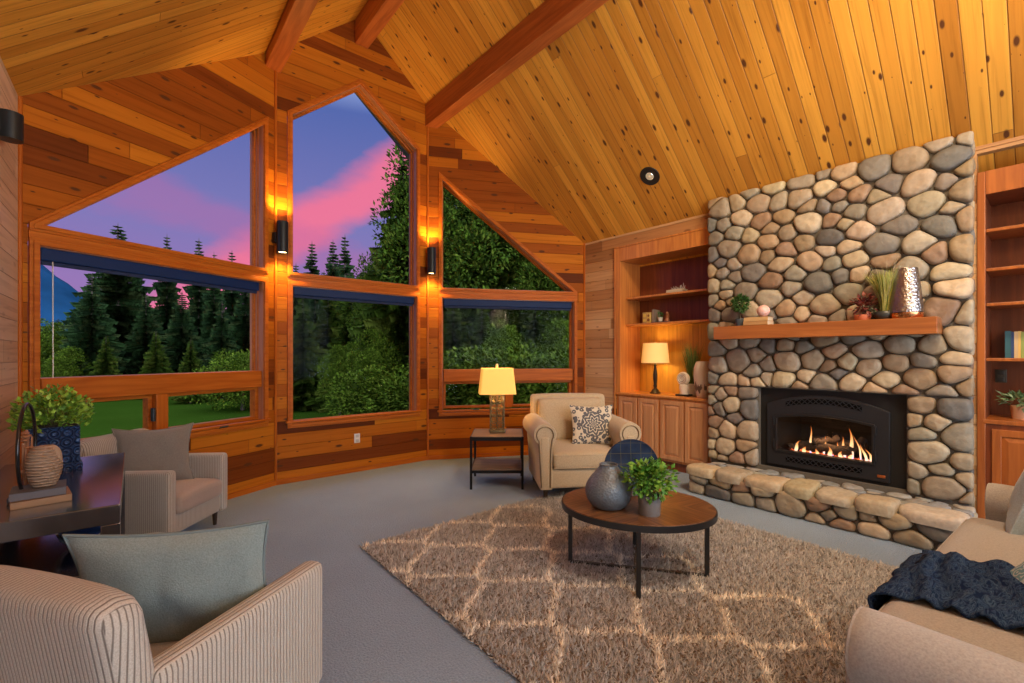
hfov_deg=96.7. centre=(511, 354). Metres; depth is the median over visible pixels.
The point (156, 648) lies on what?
seat cushion
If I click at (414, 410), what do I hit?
window
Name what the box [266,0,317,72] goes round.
ceiling beam
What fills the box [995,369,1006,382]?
wall outlet
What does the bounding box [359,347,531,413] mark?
shrub
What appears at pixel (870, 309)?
succulent
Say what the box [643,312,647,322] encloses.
block
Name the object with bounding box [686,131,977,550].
stone fireplace
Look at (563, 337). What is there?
leafy tree
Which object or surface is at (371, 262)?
leafy tree
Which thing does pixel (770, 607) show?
area rug
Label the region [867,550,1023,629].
throw blanket
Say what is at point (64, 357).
shrub
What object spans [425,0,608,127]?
ceiling beam
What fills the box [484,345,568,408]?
shrub
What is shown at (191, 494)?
seat cushion
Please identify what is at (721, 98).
ceiling
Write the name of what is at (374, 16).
ridge beam
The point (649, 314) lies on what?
frame
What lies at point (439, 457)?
baseboard
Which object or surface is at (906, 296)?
vase
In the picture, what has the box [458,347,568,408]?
shrub
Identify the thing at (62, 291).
mountain
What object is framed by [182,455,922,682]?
floor
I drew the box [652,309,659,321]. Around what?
book
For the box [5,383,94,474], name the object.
potted plant
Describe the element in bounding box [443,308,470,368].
fir tree
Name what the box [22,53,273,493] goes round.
wall
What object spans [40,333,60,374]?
leafy tree
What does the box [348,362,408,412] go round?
shrub
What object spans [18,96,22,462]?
trim
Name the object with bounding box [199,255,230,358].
spruce tree
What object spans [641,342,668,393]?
table lamp
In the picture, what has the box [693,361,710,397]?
vase
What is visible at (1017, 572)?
throw pillow
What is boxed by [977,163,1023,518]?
bookcase
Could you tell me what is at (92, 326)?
spruce tree
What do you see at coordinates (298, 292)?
window blind
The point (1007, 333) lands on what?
book
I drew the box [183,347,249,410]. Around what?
shrub
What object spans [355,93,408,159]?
roof overhang
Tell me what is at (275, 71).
trim
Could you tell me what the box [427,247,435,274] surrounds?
wall sconce
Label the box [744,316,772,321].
book
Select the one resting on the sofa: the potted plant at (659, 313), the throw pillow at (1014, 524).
the throw pillow at (1014, 524)
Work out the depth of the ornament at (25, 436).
2.16 m
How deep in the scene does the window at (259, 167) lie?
4.67 m
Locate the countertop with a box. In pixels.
[615,391,707,401]
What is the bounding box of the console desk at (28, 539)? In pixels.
[0,452,124,577]
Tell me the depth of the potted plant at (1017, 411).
3.73 m
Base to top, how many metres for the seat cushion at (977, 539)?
0.195 m
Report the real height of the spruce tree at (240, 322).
6.361 m
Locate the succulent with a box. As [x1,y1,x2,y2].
[866,304,879,318]
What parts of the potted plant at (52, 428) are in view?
planter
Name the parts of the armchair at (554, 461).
arm, nailhead trim, leg, panel, backrest, seat frame, arm, nailhead trim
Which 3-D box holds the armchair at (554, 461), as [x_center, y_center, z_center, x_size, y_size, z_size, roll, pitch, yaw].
[0.731,0.985,5.165,1.138,1.030,1.031,0,0,-6]
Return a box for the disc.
[604,439,658,495]
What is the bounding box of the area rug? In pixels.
[360,487,898,682]
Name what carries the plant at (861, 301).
on the stone fireplace
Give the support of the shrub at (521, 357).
on the lawn at (119, 414)
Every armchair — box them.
[0,561,321,682]
[80,428,226,533]
[523,393,640,497]
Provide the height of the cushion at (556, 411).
0.505 m
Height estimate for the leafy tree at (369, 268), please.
6.966 m
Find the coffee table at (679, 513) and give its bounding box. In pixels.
[562,488,717,598]
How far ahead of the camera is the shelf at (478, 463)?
5.30 m
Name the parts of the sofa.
arm, arm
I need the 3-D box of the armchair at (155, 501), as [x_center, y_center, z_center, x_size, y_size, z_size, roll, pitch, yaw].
[-2.925,1.070,3.734,0.795,0.860,0.714,0,0,0]
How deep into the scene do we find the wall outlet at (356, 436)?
5.84 m
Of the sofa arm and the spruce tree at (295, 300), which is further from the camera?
the spruce tree at (295, 300)
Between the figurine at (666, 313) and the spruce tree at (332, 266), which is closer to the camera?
the figurine at (666, 313)
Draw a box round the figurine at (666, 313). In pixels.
[664,312,669,320]
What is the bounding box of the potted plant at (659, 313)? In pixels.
[657,311,662,321]
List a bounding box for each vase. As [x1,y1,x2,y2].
[24,445,62,487]
[585,462,631,510]
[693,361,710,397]
[889,267,923,317]
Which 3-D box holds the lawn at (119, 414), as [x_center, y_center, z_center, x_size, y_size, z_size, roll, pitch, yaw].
[-28.845,1.532,50.397,140.000,0.960,104.000,0,0,-40]
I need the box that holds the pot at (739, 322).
[735,318,743,325]
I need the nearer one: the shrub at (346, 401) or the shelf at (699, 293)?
the shelf at (699, 293)
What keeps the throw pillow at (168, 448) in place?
on the armchair at (155, 501)
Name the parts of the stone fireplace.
door frame, arched panel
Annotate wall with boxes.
[0,57,17,468]
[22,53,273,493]
[277,20,426,479]
[429,122,582,455]
[585,135,1023,512]
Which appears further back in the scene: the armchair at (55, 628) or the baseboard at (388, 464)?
the baseboard at (388, 464)
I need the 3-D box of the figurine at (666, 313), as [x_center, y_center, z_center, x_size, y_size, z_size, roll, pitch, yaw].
[2.114,-0.526,6.205,0.069,0.135,0.069,0,0,23]
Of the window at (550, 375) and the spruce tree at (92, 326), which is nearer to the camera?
the window at (550, 375)
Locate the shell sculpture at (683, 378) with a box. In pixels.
[675,372,692,396]
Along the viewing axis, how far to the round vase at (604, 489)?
2.96 m
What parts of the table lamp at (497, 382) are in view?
stem, lamp shade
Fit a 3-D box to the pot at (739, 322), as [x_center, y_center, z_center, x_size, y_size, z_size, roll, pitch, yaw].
[2.479,-0.352,4.936,0.104,0.080,0.103,0,0,-40]
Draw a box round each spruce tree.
[40,275,130,375]
[55,226,167,373]
[119,295,166,374]
[152,237,181,341]
[159,293,208,372]
[182,241,207,335]
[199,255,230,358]
[200,303,240,398]
[222,253,240,331]
[228,291,249,356]
[293,266,304,317]
[302,244,319,307]
[306,299,322,331]
[309,242,342,315]
[338,237,354,278]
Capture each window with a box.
[28,116,268,273]
[28,230,270,439]
[285,276,421,428]
[287,79,419,289]
[437,291,576,415]
[439,172,576,294]
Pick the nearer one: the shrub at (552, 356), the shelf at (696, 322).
the shelf at (696, 322)
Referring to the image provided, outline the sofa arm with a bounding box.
[845,597,1023,682]
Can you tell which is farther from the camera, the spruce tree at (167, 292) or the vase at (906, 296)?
the spruce tree at (167, 292)
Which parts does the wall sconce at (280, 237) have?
plate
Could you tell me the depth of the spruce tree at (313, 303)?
18.88 m
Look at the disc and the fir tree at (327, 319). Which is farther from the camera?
the fir tree at (327, 319)
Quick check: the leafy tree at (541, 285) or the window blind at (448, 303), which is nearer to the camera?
the window blind at (448, 303)
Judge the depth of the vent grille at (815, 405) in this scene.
4.50 m
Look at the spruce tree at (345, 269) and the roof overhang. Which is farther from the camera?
the spruce tree at (345, 269)
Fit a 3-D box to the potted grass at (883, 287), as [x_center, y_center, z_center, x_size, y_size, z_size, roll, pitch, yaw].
[3.287,-0.586,4.038,0.435,0.547,0.417,0,0,26]
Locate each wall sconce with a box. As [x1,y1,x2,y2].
[0,108,23,144]
[272,220,287,253]
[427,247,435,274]
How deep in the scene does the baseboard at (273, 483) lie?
4.94 m
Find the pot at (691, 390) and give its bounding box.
[687,384,695,395]
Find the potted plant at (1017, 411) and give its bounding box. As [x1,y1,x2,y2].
[996,390,1023,419]
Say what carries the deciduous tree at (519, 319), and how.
on the lawn at (119, 414)
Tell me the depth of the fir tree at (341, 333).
15.59 m
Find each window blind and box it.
[40,248,258,377]
[293,287,413,305]
[443,299,571,310]
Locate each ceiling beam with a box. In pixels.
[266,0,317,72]
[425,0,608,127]
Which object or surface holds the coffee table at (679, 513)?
on the area rug
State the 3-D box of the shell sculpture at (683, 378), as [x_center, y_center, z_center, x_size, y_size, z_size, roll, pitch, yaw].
[2.241,0.378,5.942,0.120,0.315,0.190,0,0,-40]
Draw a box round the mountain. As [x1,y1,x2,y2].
[40,264,82,329]
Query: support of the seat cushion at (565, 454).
on the armchair at (554, 461)
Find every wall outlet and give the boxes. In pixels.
[354,433,359,442]
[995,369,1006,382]
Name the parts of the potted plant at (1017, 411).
pot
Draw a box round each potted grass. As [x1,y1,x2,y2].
[680,342,704,395]
[862,255,920,318]
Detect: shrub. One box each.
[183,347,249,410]
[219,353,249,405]
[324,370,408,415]
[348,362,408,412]
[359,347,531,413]
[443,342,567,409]
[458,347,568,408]
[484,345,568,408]
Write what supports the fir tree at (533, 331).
on the lawn at (119, 414)
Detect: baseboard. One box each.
[227,481,275,499]
[276,456,427,484]
[428,451,527,459]
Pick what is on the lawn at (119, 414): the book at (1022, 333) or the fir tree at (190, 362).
the fir tree at (190, 362)
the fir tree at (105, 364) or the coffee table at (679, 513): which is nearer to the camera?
the coffee table at (679, 513)
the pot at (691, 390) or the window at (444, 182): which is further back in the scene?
the window at (444, 182)
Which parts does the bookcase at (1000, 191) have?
casing, counter shelf, head casing, panel, shelf, shelf, shelf, shelf, panel, door, raised panel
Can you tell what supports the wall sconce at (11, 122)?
attached to the wall at (8, 94)
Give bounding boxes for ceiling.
[0,0,367,95]
[377,0,1023,266]
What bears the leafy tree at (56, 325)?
on the lawn at (119, 414)
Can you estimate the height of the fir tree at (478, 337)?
3.590 m
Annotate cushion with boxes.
[150,641,177,657]
[176,478,221,513]
[537,397,601,439]
[552,439,610,468]
[938,518,1023,566]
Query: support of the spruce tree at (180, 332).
on the lawn at (119, 414)
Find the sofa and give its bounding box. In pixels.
[844,483,1023,682]
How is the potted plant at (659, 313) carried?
on the tray
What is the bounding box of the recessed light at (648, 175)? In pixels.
[640,167,659,184]
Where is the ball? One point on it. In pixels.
(763, 310)
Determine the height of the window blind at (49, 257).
1.268 m
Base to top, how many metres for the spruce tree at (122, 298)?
9.247 m
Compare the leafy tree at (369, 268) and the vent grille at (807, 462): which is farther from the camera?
the leafy tree at (369, 268)
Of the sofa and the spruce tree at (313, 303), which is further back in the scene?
the spruce tree at (313, 303)
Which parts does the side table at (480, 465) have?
leg, leg, frame rail, frame rail, leg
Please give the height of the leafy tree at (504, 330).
3.110 m
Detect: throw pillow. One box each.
[62,519,268,643]
[112,422,194,479]
[569,405,612,444]
[1005,470,1023,534]
[1010,561,1023,583]
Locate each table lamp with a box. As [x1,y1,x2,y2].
[478,364,515,432]
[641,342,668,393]
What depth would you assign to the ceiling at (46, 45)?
3.48 m
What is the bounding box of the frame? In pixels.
[647,312,651,322]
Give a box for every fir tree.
[87,338,122,401]
[137,333,173,399]
[168,342,211,403]
[293,299,328,411]
[304,300,341,406]
[304,301,356,412]
[324,157,443,411]
[329,160,473,409]
[383,309,408,405]
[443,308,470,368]
[454,309,500,404]
[518,310,554,359]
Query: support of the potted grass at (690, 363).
on the countertop
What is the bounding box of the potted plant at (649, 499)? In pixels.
[618,456,680,516]
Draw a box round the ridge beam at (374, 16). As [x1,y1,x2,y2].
[355,0,404,48]
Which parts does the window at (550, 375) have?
sash, stool sill, rail, sash, sash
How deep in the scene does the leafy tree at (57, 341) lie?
23.96 m
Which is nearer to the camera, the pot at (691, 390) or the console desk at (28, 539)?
the console desk at (28, 539)
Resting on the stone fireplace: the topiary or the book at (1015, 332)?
the topiary
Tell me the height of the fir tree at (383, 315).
8.479 m
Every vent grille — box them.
[786,399,861,411]
[786,457,861,473]
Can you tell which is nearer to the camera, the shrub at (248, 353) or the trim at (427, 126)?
the trim at (427, 126)
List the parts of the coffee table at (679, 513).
leg, leg, leg, leg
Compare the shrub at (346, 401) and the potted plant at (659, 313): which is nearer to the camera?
the potted plant at (659, 313)
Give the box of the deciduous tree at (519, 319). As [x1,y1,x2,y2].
[443,217,544,362]
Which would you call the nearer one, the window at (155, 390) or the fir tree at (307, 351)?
the window at (155, 390)
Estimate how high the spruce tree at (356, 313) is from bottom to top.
4.841 m
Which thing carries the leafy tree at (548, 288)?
on the lawn at (119, 414)
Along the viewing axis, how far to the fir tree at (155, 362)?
19.88 m
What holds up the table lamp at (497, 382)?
on the side table at (480, 465)
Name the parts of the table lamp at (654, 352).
lamp shade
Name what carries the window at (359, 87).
in the wall at (318, 65)
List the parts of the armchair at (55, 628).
backrest, arm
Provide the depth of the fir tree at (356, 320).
12.83 m
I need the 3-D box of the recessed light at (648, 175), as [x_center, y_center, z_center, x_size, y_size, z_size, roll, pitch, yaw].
[1.677,-2.176,5.539,0.191,0.167,0.248,0,0,-36]
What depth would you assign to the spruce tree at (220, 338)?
19.85 m
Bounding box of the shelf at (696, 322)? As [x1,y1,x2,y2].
[626,319,709,326]
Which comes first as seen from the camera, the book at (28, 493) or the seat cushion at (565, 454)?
the book at (28, 493)
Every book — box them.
[9,479,65,502]
[9,486,71,510]
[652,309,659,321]
[666,288,687,291]
[743,320,772,325]
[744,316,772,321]
[1005,331,1011,357]
[1011,332,1013,357]
[1014,331,1017,357]
[1018,331,1020,357]
[1021,332,1023,357]
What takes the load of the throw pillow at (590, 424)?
on the armchair at (554, 461)
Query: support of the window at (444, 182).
in the wall at (451, 155)
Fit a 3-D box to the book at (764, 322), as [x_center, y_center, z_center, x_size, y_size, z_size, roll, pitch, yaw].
[2.597,-0.333,4.793,0.170,0.042,0.240,0,0,-40]
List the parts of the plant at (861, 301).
pot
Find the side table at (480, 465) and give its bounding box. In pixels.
[470,428,523,489]
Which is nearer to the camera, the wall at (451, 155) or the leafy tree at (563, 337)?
the wall at (451, 155)
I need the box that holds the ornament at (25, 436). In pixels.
[7,402,36,503]
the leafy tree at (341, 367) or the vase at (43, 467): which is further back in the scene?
the leafy tree at (341, 367)
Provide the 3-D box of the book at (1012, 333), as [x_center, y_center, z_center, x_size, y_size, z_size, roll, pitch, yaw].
[4.224,-0.083,3.834,0.162,0.215,0.016,0,0,-40]
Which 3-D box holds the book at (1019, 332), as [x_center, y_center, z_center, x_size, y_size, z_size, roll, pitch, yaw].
[4.248,-0.086,3.805,0.162,0.222,0.014,0,0,-40]
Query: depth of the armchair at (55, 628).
1.29 m
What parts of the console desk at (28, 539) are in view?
leg, leg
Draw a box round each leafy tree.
[40,318,67,339]
[40,325,67,357]
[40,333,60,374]
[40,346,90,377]
[316,342,361,415]
[333,262,372,317]
[338,252,376,313]
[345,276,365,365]
[345,325,407,392]
[368,144,518,340]
[443,188,501,285]
[465,251,560,312]
[474,318,537,365]
[504,252,568,351]
[521,255,568,339]
[532,318,568,361]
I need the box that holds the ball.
[757,305,769,316]
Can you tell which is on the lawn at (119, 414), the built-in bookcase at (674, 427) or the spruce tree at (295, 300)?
the spruce tree at (295, 300)
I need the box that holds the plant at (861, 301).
[848,291,877,319]
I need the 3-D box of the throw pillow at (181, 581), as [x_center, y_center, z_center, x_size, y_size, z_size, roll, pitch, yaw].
[-1.233,0.868,1.688,0.657,0.513,0.249,0,0,-7]
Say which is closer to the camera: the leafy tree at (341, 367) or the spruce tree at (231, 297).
the leafy tree at (341, 367)
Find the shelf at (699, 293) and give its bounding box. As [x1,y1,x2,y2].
[626,288,709,300]
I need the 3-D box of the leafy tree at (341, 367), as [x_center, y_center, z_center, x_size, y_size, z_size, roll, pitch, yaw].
[-4.827,0.880,12.948,1.346,2.564,1.586,0,0,43]
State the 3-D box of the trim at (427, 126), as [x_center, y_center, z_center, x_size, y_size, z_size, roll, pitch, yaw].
[-1.204,-1.027,6.503,0.032,5.054,0.032,0,0,-40]
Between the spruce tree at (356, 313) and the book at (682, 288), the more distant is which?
the spruce tree at (356, 313)
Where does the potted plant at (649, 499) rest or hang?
on the coffee table at (679, 513)
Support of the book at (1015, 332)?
on the bookcase at (1000, 191)
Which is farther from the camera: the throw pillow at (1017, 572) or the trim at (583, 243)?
the trim at (583, 243)
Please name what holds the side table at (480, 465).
on the floor
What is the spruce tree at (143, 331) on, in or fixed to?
on the lawn at (119, 414)
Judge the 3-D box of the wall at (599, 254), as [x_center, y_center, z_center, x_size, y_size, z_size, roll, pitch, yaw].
[3.826,-0.136,3.892,0.140,3.273,8.300,0,0,-40]
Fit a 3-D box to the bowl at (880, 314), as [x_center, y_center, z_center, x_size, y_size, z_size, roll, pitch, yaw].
[3.280,-0.347,4.002,0.160,0.070,0.160,0,0,-40]
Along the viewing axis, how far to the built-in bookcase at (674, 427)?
6.28 m
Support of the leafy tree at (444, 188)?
on the lawn at (119, 414)
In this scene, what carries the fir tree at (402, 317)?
on the lawn at (119, 414)
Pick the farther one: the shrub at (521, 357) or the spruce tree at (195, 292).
the spruce tree at (195, 292)
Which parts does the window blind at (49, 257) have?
pull cord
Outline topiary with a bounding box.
[729,293,751,325]
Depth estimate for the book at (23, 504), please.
2.12 m
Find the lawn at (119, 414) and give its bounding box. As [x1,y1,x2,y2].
[40,376,347,438]
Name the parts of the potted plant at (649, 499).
pot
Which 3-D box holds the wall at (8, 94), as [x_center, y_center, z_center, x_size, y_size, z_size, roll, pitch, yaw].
[-0.971,-0.211,-0.014,0.220,3.422,8.420,0,0,-40]
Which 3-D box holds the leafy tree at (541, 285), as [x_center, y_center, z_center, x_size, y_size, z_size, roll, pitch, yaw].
[0.042,-1.557,14.951,4.002,7.927,3.542,0,0,11]
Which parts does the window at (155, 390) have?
sash, rail, sash, sash, stool sill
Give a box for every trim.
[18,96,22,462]
[274,70,276,480]
[427,126,428,455]
[583,243,584,392]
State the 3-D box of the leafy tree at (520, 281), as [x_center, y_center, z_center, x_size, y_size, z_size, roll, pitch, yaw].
[0.798,-1.050,14.012,3.030,6.782,3.424,0,0,-28]
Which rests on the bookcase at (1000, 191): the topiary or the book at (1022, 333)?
the book at (1022, 333)
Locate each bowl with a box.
[873,311,890,318]
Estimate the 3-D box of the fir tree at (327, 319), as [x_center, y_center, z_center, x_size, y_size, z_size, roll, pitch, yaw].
[-6.724,-0.224,17.019,3.135,4.858,3.032,0,0,5]
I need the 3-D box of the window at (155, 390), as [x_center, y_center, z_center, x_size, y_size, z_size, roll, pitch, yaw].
[-3.223,-0.059,4.271,0.273,1.719,2.010,0,0,23]
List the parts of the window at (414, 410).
sash, stool sill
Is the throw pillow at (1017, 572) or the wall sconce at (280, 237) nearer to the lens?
the throw pillow at (1017, 572)
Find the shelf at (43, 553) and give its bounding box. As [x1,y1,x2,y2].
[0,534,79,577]
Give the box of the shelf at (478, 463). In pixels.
[472,458,520,469]
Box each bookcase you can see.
[614,227,711,472]
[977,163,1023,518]
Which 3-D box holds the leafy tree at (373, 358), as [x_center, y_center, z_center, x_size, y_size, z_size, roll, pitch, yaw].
[-3.695,0.665,12.425,1.904,3.079,1.616,0,0,-40]
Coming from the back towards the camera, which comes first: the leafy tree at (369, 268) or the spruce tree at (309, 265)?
the spruce tree at (309, 265)
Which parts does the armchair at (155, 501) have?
backrest, arm, seat frame, arm, leg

